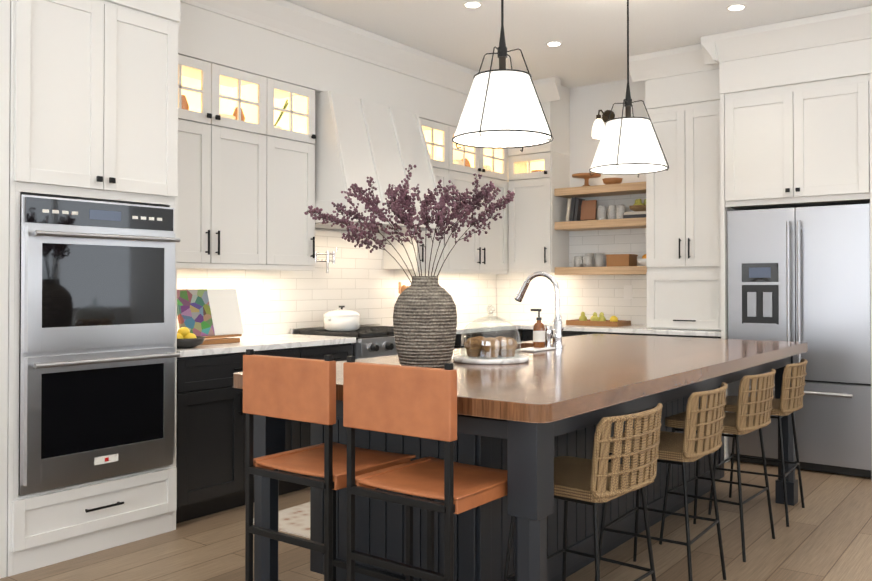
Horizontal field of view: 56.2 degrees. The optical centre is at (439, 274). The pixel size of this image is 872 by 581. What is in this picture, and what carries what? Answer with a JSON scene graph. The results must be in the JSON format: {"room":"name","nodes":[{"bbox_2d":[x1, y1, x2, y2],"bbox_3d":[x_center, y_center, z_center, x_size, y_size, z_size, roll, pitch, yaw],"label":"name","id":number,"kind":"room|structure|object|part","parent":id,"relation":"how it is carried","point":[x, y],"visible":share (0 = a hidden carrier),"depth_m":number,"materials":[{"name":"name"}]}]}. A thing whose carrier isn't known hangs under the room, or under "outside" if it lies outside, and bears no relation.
{"room":"kitchen","nodes":[
{"label":"kitchen","id":0,"kind":"room"},
{"bbox_2d":[0,0,9,578],"bbox_3d":[-2.054,-0.200,3.890,0.765,3.000,9.550,-1,-1,37],"label":"wall","id":1,"kind":"structure","parent":0,"point":[4,111],"depth_m":3.50,"materials":[{"name":"paint"}]},
{"bbox_2d":[9,0,182,207],"bbox_3d":[-1.825,-0.827,4.032,0.610,0.943,0.816,-1,-1,37],"label":"upper cabinet","id":2,"kind":"object","parent":1,"relation":"attached to","point":[96,102],"depth_m":3.82,"materials":[{"name":"white wood"}]},
{"bbox_2d":[19,193,179,495],"bbox_3d":[-1.785,0.306,3.988,0.691,1.314,0.768,-1,-1,37],"label":"oven","id":3,"kind":"object","parent":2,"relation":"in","point":[97,354],"visible":1,"depth_m":3.77,"materials":[{"name":"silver metal"}]},
{"bbox_2d":[127,0,182,19],"bbox_3d":[-1.837,-1.497,4.048,0.638,0.398,0.840,-1,-1,37],"label":"upper cabinet","id":4,"kind":"object","parent":1,"relation":"attached to","point":[172,7],"depth_m":4.12,"materials":[{"name":"white wood"}]},
{"bbox_2d":[183,0,214,71],"bbox_3d":[-1.574,-1.456,4.637,0.350,0.466,0.415,-1,-1,37],"label":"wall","id":5,"kind":"structure","parent":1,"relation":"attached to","point":[198,15],"depth_m":4.62,"materials":[{"name":"white paint"}]},
{"bbox_2d":[174,84,278,267],"bbox_3d":[-1.431,-0.547,4.819,0.348,0.970,0.895,-1,-1,37],"label":"upper cabinet","id":6,"kind":"object","parent":1,"relation":"attached to","point":[239,136],"depth_m":4.81,"materials":[{"name":"white wood"}]},
{"bbox_2d":[183,0,270,87],"bbox_3d":[-1.325,-1.452,4.969,0.350,0.466,0.415,-1,-1,37],"label":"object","id":7,"kind":"object","parent":1,"relation":"attached to","point":[242,27],"depth_m":4.86,"materials":[{"name":"white"}]},
{"bbox_2d":[239,0,318,99],"bbox_3d":[-1.077,-1.448,5.300,0.350,0.466,0.411,-1,-1,37],"label":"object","id":8,"kind":"object","parent":1,"relation":"attached to","point":[294,33],"depth_m":5.17,"materials":[{"name":"white paint"}]},
{"bbox_2d":[279,120,318,267],"bbox_3d":[-1.097,-0.507,5.265,0.348,0.900,0.479,-1,-1,37],"label":"upper cabinet","id":9,"kind":"object","parent":1,"relation":"attached to","point":[298,232],"depth_m":5.24,"materials":[{"name":"white wood"}]},
{"bbox_2d":[177,228,496,337],"bbox_3d":[-0.644,0.019,6.136,0.019,0.786,3.956,-1,-1,37],"label":"backsplash","id":10,"kind":"structure","parent":1,"relation":"attached to","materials":[{"name":"tile"}]},
{"bbox_2d":[315,248,336,272],"bbox_3d":[-0.803,-0.100,5.761,0.192,0.186,0.186,-1,-1,37],"label":"pot filler","id":11,"kind":"object","parent":10,"relation":"attached to","point":[327,254],"visible":0.73,"depth_m":5.73,"materials":[{"name":"silver metal"}]},
{"bbox_2d":[275,92,408,215],"bbox_3d":[-0.652,-0.842,5.878,0.328,0.730,1.070,-1,-1,37],"label":"upper cabinet","id":12,"kind":"object","parent":1,"relation":"attached to","point":[297,107],"depth_m":5.32,"materials":[{"name":"white wood"}]},
{"bbox_2d":[311,80,446,232],"bbox_3d":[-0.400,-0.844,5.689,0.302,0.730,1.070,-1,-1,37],"label":"range hood","id":13,"kind":"object","parent":1,"relation":"attached to","point":[362,132],"depth_m":5.61,"materials":[{"name":"white"}]},
{"bbox_2d":[379,212,442,271],"bbox_3d":[-0.168,-0.507,6.502,0.348,0.930,0.479,-1,-1,37],"label":"upper cabinet","id":14,"kind":"object","parent":1,"relation":"attached to","point":[387,263],"depth_m":6.32,"materials":[{"name":"white wood"}]},
{"bbox_2d":[447,64,474,139],"bbox_3d":[0.069,-1.430,6.828,0.350,0.466,0.440,-1,-1,37],"label":"upper cabinet","id":15,"kind":"object","parent":1,"relation":"attached to","point":[462,80],"depth_m":6.61,"materials":[{"name":"white wood"}]},
{"bbox_2d":[443,148,510,271],"bbox_3d":[0.215,-0.502,6.956,0.416,0.930,0.967,-1,-1,37],"label":"upper cabinet","id":16,"kind":"object","parent":1,"relation":"attached to","point":[491,251],"depth_m":6.91,"materials":[{"name":"white wood"}]},
{"bbox_2d":[0,460,871,580],"bbox_3d":[0.675,1.335,1.731,7.800,0.120,9.800,-1,-1,37],"label":"floor","id":17,"kind":"structure","parent":0,"point":[826,535],"depth_m":3.88,"materials":[{"name":"brown wood"}]},
{"bbox_2d":[7,460,182,576],"bbox_3d":[-1.825,1.135,4.009,0.610,0.333,0.816,-1,-1,37],"label":"base cabinet","id":18,"kind":"object","parent":17,"relation":"on","point":[53,526],"depth_m":3.78,"materials":[{"name":"white wood"}]},
{"bbox_2d":[173,348,310,522],"bbox_3d":[-1.314,0.871,4.734,0.618,0.878,0.926,-1,-1,37],"label":"base cabinet","id":19,"kind":"object","parent":17,"relation":"on","point":[210,419],"depth_m":4.38,"materials":[{"name":"black wood"}]},
{"bbox_2d":[174,332,355,359],"bbox_3d":[-1.185,0.415,4.890,0.643,0.034,1.320,-1,-1,37],"label":"countertop","id":20,"kind":"structure","parent":19,"relation":"on","point":[281,339],"depth_m":4.77,"materials":[{"name":"white stone"}]},
{"bbox_2d":[177,327,204,347],"bbox_3d":[-1.368,0.335,4.369,0.224,0.111,0.224,-1,-1,37],"label":"fruit bowl","id":21,"kind":"object","parent":20,"relation":"on","point":[186,338],"visible":0.73,"depth_m":4.32,"materials":[{"name":"grey"}]},
{"bbox_2d":[177,289,243,344],"bbox_3d":[-1.319,0.239,4.702,0.160,0.310,0.420,-1,-1,37],"label":"cookbook","id":22,"kind":"object","parent":20,"relation":"on","point":[212,316],"visible":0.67,"depth_m":4.69,"materials":[{"name":"multicoloured paper"}]},
{"bbox_2d":[253,502,309,537],"bbox_3d":[0.065,1.311,5.127,0.750,0.008,2.600,-1,-1,37],"label":"rug","id":23,"kind":"object","parent":17,"relation":"on","point":[295,520],"visible":0.07,"depth_m":4.31,"materials":[{"name":"beige fabric"}]},
{"bbox_2d":[243,349,415,580],"bbox_3d":[-0.365,0.766,2.735,0.396,1.040,0.423,-1,-1,37],"label":"stool","id":24,"kind":"object","parent":17,"relation":"on","point":[297,389],"visible":0.94,"depth_m":2.61,"materials":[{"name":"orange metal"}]},
{"bbox_3d":[-0.365,0.462,2.739,0.396,0.394,0.423,-1,-1,37],"label":"seat","id":25,"kind":"part","parent":24,"relation":"part of","materials":[{"name":"brown leather"}]},
{"bbox_2d":[311,344,352,361],"bbox_3d":[-0.957,0.877,5.209,0.618,0.878,0.526,-1,-1,37],"label":"base cabinet","id":26,"kind":"object","parent":17,"relation":"on","point":[340,352],"depth_m":5.11,"materials":[{"name":"black wood"}]},
{"bbox_2d":[290,324,397,358],"bbox_3d":[-0.464,0.847,5.745,0.728,0.950,0.910,-1,-1,37],"label":"range","id":27,"kind":"object","parent":17,"relation":"on","point":[374,340],"visible":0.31,"depth_m":5.38,"materials":[{"name":"silver metal"}]},
{"bbox_2d":[323,306,359,330],"bbox_3d":[-0.677,0.300,5.657,0.256,0.170,0.300,-1,-1,37],"label":"pot","id":28,"kind":"object","parent":27,"relation":"on","point":[341,319],"visible":0.98,"depth_m":5.56,"materials":[{"name":"white ceramic"}]},
{"bbox_2d":[343,356,506,580],"bbox_3d":[-0.003,0.763,2.476,0.396,1.040,0.423,-1,-1,37],"label":"stool","id":29,"kind":"object","parent":17,"relation":"on","point":[414,401],"visible":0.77,"depth_m":2.33,"materials":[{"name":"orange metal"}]},
{"bbox_3d":[-0.002,0.763,2.477,0.381,1.040,0.409,-1,-1,37],"label":"frame","id":30,"kind":"part","parent":29,"relation":"part of","materials":[{"name":"black metal"}]},
{"bbox_3d":[-0.003,0.459,2.480,0.396,0.394,0.423,-1,-1,37],"label":"seat","id":31,"kind":"part","parent":29,"relation":"part of","materials":[{"name":"brown leather"}]},
{"bbox_2d":[454,332,478,348],"bbox_3d":[-0.108,0.890,6.341,0.618,0.878,0.460,-1,-1,37],"label":"base cabinet","id":32,"kind":"object","parent":17,"relation":"on","point":[458,344],"depth_m":6.21,"materials":[{"name":"black"}]},
{"bbox_2d":[479,328,518,339],"bbox_3d":[0.192,0.895,6.741,0.618,0.878,0.672,-1,-1,37],"label":"base cabinet","id":33,"kind":"object","parent":17,"relation":"on","point":[506,334],"depth_m":6.66,"materials":[{"name":"black"}]},
{"bbox_2d":[232,334,807,580],"bbox_3d":[0.671,0.840,3.889,1.359,0.920,3.087,-1,-1,37],"label":"kitchen island","id":34,"kind":"object","parent":17,"relation":"on","point":[525,424],"visible":0.65,"depth_m":3.06,"materials":[{"name":"brown wood"}]},
{"bbox_2d":[304,164,514,367],"bbox_3d":[-0.141,-0.033,3.349,0.695,0.812,0.709,-1,-1,37],"label":"vase","id":35,"kind":"object","parent":34,"relation":"on","point":[425,319],"visible":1,"depth_m":3.27,"materials":[{"name":"wicker"}]},
{"bbox_2d":[453,305,528,363],"bbox_3d":[0.223,0.253,3.558,0.332,0.244,0.332,-1,-1,37],"label":"cake dome","id":36,"kind":"object","parent":34,"relation":"on","point":[500,349],"visible":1,"depth_m":3.49,"materials":[{"name":"glass"}]},
{"bbox_2d":[518,347,555,351],"bbox_3d":[0.491,0.376,4.130,0.100,0.012,0.220,-1,-1,37],"label":"tray","id":37,"kind":"object","parent":34,"relation":"on","point":[530,349],"visible":0.77,"depth_m":4.09,"materials":[{"name":"white ceramic"}]},
{"bbox_2d":[531,309,544,347],"bbox_3d":[0.500,0.272,4.156,0.076,0.195,0.061,-1,-1,37],"label":"soap bottle","id":38,"kind":"object","parent":37,"relation":"on","point":[538,334],"visible":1,"depth_m":4.13,"materials":[{"name":"orange glass"}]},
{"bbox_2d":[515,271,563,347],"bbox_3d":[0.512,0.182,4.324,0.291,0.404,0.200,-1,-1,37],"label":"faucet","id":39,"kind":"object","parent":34,"relation":"on","point":[558,329],"visible":0.96,"depth_m":4.27,"materials":[{"name":"silver metal"}]},
{"bbox_2d":[519,328,590,340],"bbox_3d":[1.126,0.896,6.884,0.626,0.878,0.618,-1,-1,37],"label":"base cabinet","id":40,"kind":"object","parent":17,"relation":"on","point":[527,334],"depth_m":6.77,"materials":[{"name":"black"}]},
{"bbox_2d":[456,320,552,335],"bbox_3d":[0.278,0.438,6.841,0.643,0.034,1.714,-1,-1,37],"label":"countertop","id":41,"kind":"structure","parent":40,"relation":"on","point":[460,327],"depth_m":6.80,"materials":[{"name":"white stone"}]},
{"bbox_2d":[399,282,408,293],"bbox_3d":[-0.246,0.236,6.387,0.152,0.357,0.189,-1,-1,37],"label":"utensil crock","id":42,"kind":"object","parent":41,"relation":"on","point":[402,288],"visible":0.06,"depth_m":6.32,"materials":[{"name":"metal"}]},
{"bbox_2d":[503,403,662,580],"bbox_3d":[0.505,0.868,2.813,0.462,0.840,0.454,-1,-1,40],"label":"rattan stool","id":43,"kind":"object","parent":17,"relation":"on","point":[597,479],"visible":0.98,"depth_m":2.65,"materials":[{"name":"beige wicker"}]},
{"bbox_3d":[0.487,1.004,2.826,0.415,0.569,0.445,-1,-1,40],"label":"frame","id":44,"kind":"part","parent":43,"relation":"part of","materials":[{"name":"black metal"}]},
{"bbox_2d":[591,332,634,334],"bbox_3d":[1.548,0.893,6.568,0.692,0.878,0.618,-1,-1,37],"label":"base cabinet","id":45,"kind":"object","parent":17,"relation":"on","point":[619,333],"depth_m":6.31,"materials":[{"name":"wood"}]},
{"bbox_2d":[599,382,727,580],"bbox_3d":[0.944,0.875,3.398,0.462,0.840,0.454,0,-1,35],"label":"rattan stool","id":46,"kind":"object","parent":17,"relation":"on","point":[688,445],"visible":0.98,"depth_m":3.23,"materials":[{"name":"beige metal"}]},
{"bbox_3d":[0.925,1.011,3.410,0.415,0.569,0.445,0,-1,35],"label":"frame","id":47,"kind":"part","parent":46,"relation":"part of","materials":[{"name":"black metal"}]},
{"bbox_2d":[668,336,730,462],"bbox_3d":[1.969,0.889,6.252,0.624,0.878,0.618,-1,-1,37],"label":"base cabinet","id":48,"kind":"object","parent":17,"relation":"on","point":[726,454],"depth_m":5.77,"materials":[{"name":"white wood"}]},
{"bbox_2d":[659,369,775,561],"bbox_3d":[1.375,0.882,3.973,0.462,0.840,0.454,-1,-1,39],"label":"rattan stool","id":49,"kind":"object","parent":17,"relation":"on","point":[740,422],"visible":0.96,"depth_m":3.81,"materials":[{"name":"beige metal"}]},
{"bbox_3d":[1.357,1.018,3.986,0.415,0.569,0.445,-1,-1,39],"label":"frame","id":50,"kind":"part","parent":49,"relation":"part of","materials":[{"name":"black metal"}]},
{"bbox_2d":[708,358,807,526],"bbox_3d":[1.775,0.888,4.506,0.462,0.840,0.454,0,-1,34],"label":"rattan stool","id":51,"kind":"object","parent":17,"relation":"on","point":[784,405],"visible":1,"depth_m":4.34,"materials":[{"name":"beige wicker"}]},
{"bbox_3d":[1.756,1.024,4.518,0.415,0.569,0.445,0,-1,34],"label":"frame","id":52,"kind":"part","parent":51,"relation":"part of","materials":[{"name":"black metal"}]},
{"bbox_2d":[727,204,871,477],"bbox_3d":[2.569,0.434,5.726,0.906,1.775,0.693,-1,-1,37],"label":"fridge","id":53,"kind":"object","parent":17,"relation":"on","point":[799,274],"visible":0.77,"depth_m":5.42,"materials":[{"name":"grey metal"}]},
{"bbox_2d":[285,0,871,87],"bbox_3d":[0.675,-1.785,1.768,7.800,0.120,9.800,-1,-1,37],"label":"ceiling","id":54,"kind":"structure","parent":0,"point":[591,35],"depth_m":5.51,"materials":[{"name":"paint"}]},
{"bbox_2d":[463,1,482,7],"bbox_3d":[0.207,-1.683,5.093,0.122,0.006,0.122,0,-1,28],"label":"recessed light","id":55,"kind":"object","parent":54,"relation":"in","point":[478,4],"depth_m":5.08,"materials":[{"name":"white"}]},
{"bbox_2d":[452,0,553,151],"bbox_3d":[0.267,-1.126,3.466,0.431,1.153,0.431,0,-1,-17],"label":"pendant light","id":56,"kind":"object","parent":54,"relation":"hanging from","point":[503,109],"visible":1,"depth_m":3.34,"materials":[{"name":"white fabric"}]},
{"bbox_3d":[0.267,-0.705,3.461,0.420,0.265,0.420,0,-1,-17],"label":"lamp shade","id":57,"kind":"part","parent":56,"relation":"part of","materials":[{"name":"white fabric"}]},
{"bbox_2d":[546,41,562,46],"bbox_3d":[0.831,-1.673,5.925,0.122,0.006,0.122,0,-1,28],"label":"recessed light","id":58,"kind":"object","parent":54,"relation":"in","point":[553,43],"depth_m":5.91,"materials":[{"name":"white"}]},
{"bbox_2d":[589,0,668,177],"bbox_3d":[1.049,-1.127,4.542,0.431,1.127,0.431,0,-1,-17],"label":"pendant light","id":59,"kind":"object","parent":54,"relation":"hanging from","point":[628,144],"visible":1,"depth_m":4.42,"materials":[{"name":"white fabric"}]},
{"bbox_3d":[1.049,-0.718,4.537,0.420,0.265,0.420,0,-1,-17],"label":"lamp shade","id":60,"kind":"part","parent":59,"relation":"part of","materials":[{"name":"white fabric"}]},
{"bbox_2d":[726,4,746,10],"bbox_3d":[1.871,-1.682,5.145,0.122,0.006,0.122,0,-1,28],"label":"recessed light","id":61,"kind":"object","parent":54,"relation":"in","point":[735,7],"depth_m":5.13,"materials":[{"name":"white"}]},
{"bbox_2d":[514,78,645,341],"bbox_3d":[3.540,-0.180,5.569,7.400,3.000,0.150,-1,-1,37],"label":"wall","id":62,"kind":"structure","parent":0,"point":[588,102],"depth_m":7.15,"materials":[{"name":"paint"}]},
{"bbox_2d":[503,152,570,271],"bbox_3d":[0.854,-0.539,7.235,0.450,0.987,0.411,-1,-1,37],"label":"upper cabinet","id":63,"kind":"object","parent":62,"relation":"attached to","point":[540,230],"depth_m":7.11,"materials":[{"name":"white wood"}]},
{"bbox_2d":[507,80,569,155],"bbox_3d":[0.882,-1.355,7.261,0.430,0.606,0.350,-1,-1,37],"label":"upper cabinet","id":64,"kind":"object","parent":62,"relation":"attached to","point":[554,98],"depth_m":7.08,"materials":[{"name":"white wood"}]},
{"bbox_2d":[497,193,646,324],"bbox_3d":[1.223,-0.158,7.201,1.706,1.166,0.015,-1,-1,37],"label":"backsplash","id":65,"kind":"structure","parent":62,"relation":"attached to","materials":[{"name":"tile"}]},
{"bbox_2d":[592,110,614,138],"bbox_3d":[1.384,-1.287,6.941,0.116,0.265,0.258,-1,-1,37],"label":"lamp","id":66,"kind":"object","parent":62,"relation":"attached to","point":[598,128],"visible":0.83,"depth_m":6.87,"materials":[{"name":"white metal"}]},
{"bbox_2d":[643,44,714,107],"bbox_3d":[1.992,-1.471,6.306,0.618,0.398,0.548,-1,-1,37],"label":"soffit","id":67,"kind":"object","parent":62,"relation":"attached to","point":[678,74],"depth_m":6.08,"materials":[{"name":"white paint"}]},
{"bbox_2d":[715,8,871,99],"bbox_3d":[2.581,-1.477,5.765,0.974,0.398,0.708,-1,-1,37],"label":"soffit","id":68,"kind":"object","parent":62,"relation":"attached to","point":[839,46],"depth_m":5.45,"materials":[{"name":"white paint"}]},
{"bbox_2d":[723,76,871,211],"bbox_3d":[2.584,-0.878,5.762,0.918,0.800,0.698,-1,-1,37],"label":"upper cabinet","id":69,"kind":"object","parent":62,"relation":"attached to","point":[800,145],"depth_m":5.47,"materials":[{"name":"white wood"}]},
{"bbox_2d":[572,173,622,186],"bbox_3d":[1.341,-0.800,6.945,0.450,0.115,0.250,-1,-1,37],"label":"bowls","id":70,"kind":"object","parent":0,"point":[587,176],"visible":0.79,"depth_m":6.90,"materials":[{"name":"brown wood"}]},
{"bbox_2d":[566,197,645,220],"bbox_3d":[1.445,-0.560,6.855,0.769,0.207,0.204,-1,-1,37],"label":"decor","id":71,"kind":"object","parent":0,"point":[579,209],"visible":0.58,"depth_m":6.90,"materials":[{"name":"beige"}]},
{"bbox_2d":[572,253,645,266],"bbox_3d":[1.452,-0.126,6.840,0.761,0.120,0.193,-1,-1,43],"label":"decor","id":72,"kind":"object","parent":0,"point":[612,260],"visible":0.79,"depth_m":6.77,"materials":[{"name":"white ceramic"}]},
{"bbox_2d":[643,96,727,331],"bbox_3d":[1.992,-0.430,6.294,0.618,1.684,0.548,-1,-1,37],"label":"tall cabinet","id":73,"kind":"object","parent":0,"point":[685,235],"depth_m":6.07,"materials":[{"name":"white wood"}]},
{"bbox_2d":[519,320,727,335],"bbox_3d":[1.535,0.435,6.568,1.691,0.034,0.643,-1,-1,37],"label":"countertop","id":74,"kind":"structure","parent":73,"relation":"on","point":[638,329],"depth_m":6.23,"materials":[{"name":"white stone"}]},
{"bbox_2d":[566,312,630,326],"bbox_3d":[1.315,0.363,6.763,0.460,0.111,0.260,-1,-1,37],"label":"fruit tray","id":75,"kind":"object","parent":74,"relation":"on","point":[596,320],"visible":1,"depth_m":6.69,"materials":[{"name":"brown wood"}]}
]}

